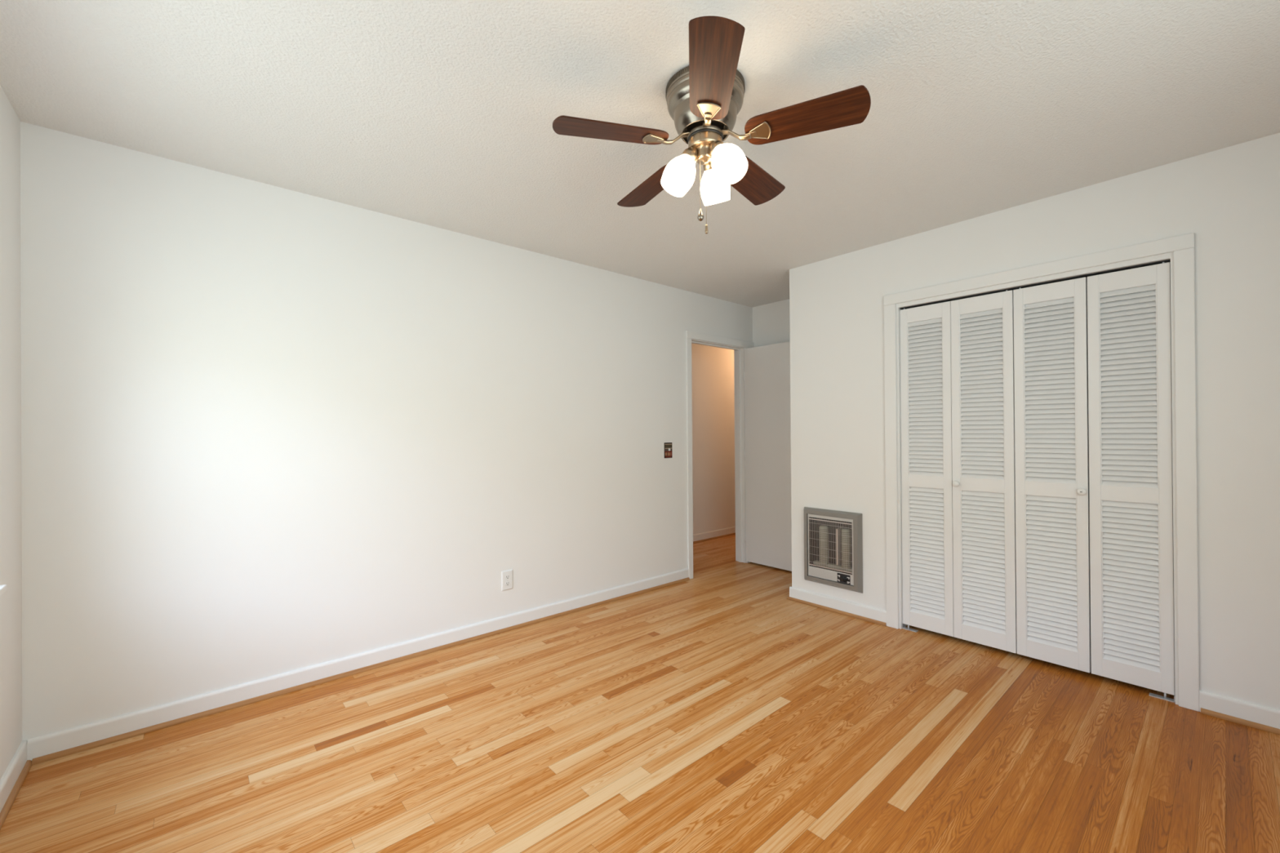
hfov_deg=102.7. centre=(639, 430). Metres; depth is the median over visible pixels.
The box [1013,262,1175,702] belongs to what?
door
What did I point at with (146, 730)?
trim
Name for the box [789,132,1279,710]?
wall
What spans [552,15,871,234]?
ceiling fan
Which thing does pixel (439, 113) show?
ceiling
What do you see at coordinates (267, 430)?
wall
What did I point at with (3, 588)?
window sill
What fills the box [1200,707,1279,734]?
trim
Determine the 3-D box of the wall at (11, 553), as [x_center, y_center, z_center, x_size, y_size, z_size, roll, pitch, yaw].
[-1.159,0.031,0.493,0.115,2.440,3.738,0,0,-41]
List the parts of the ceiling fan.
blade, blade, bracket arm, lamp shade, pull chain, pull chain, bracket arm, lamp shade, blade, lamp shade, bulb, bracket arm, blade, blade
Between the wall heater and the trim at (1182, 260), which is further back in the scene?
the wall heater
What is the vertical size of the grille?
0.348 m
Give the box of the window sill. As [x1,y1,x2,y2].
[0,584,7,595]
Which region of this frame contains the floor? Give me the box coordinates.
[0,534,1279,852]
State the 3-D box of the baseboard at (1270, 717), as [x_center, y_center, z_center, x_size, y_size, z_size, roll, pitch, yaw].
[2.687,1.181,1.979,0.014,0.092,0.709,0,0,-41]
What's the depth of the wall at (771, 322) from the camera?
4.78 m
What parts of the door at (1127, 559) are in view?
knob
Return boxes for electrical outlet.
[501,568,512,591]
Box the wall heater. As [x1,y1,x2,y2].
[804,506,862,593]
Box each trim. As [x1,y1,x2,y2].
[0,760,31,829]
[31,577,689,765]
[685,330,753,578]
[693,533,735,543]
[786,596,886,626]
[884,232,1199,711]
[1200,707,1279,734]
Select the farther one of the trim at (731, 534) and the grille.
the trim at (731, 534)
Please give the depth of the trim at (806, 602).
3.48 m
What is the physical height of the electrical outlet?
0.123 m
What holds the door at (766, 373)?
in the wall at (267, 430)
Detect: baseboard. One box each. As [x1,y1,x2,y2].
[0,740,26,812]
[26,568,688,760]
[693,526,735,541]
[789,586,886,622]
[1199,689,1279,728]
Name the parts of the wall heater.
plate, control plate, control knob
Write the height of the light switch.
0.126 m
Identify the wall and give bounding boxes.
[0,84,22,779]
[20,121,752,741]
[691,343,735,534]
[752,298,790,346]
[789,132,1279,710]
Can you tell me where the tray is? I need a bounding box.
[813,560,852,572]
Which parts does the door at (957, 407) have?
knob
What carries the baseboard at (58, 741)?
attached to the wall at (267, 430)
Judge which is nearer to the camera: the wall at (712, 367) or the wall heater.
the wall heater
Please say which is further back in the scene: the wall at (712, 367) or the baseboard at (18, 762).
the wall at (712, 367)
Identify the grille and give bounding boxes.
[808,517,853,574]
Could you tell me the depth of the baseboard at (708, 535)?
5.95 m
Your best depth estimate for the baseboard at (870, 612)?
3.49 m
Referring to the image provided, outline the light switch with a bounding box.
[664,442,672,457]
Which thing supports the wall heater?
attached to the wall at (1228, 197)
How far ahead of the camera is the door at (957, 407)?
2.97 m
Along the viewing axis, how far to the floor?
1.97 m
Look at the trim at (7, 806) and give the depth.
1.77 m
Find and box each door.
[742,342,791,571]
[899,289,1017,653]
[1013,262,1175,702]
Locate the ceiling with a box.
[0,0,1279,307]

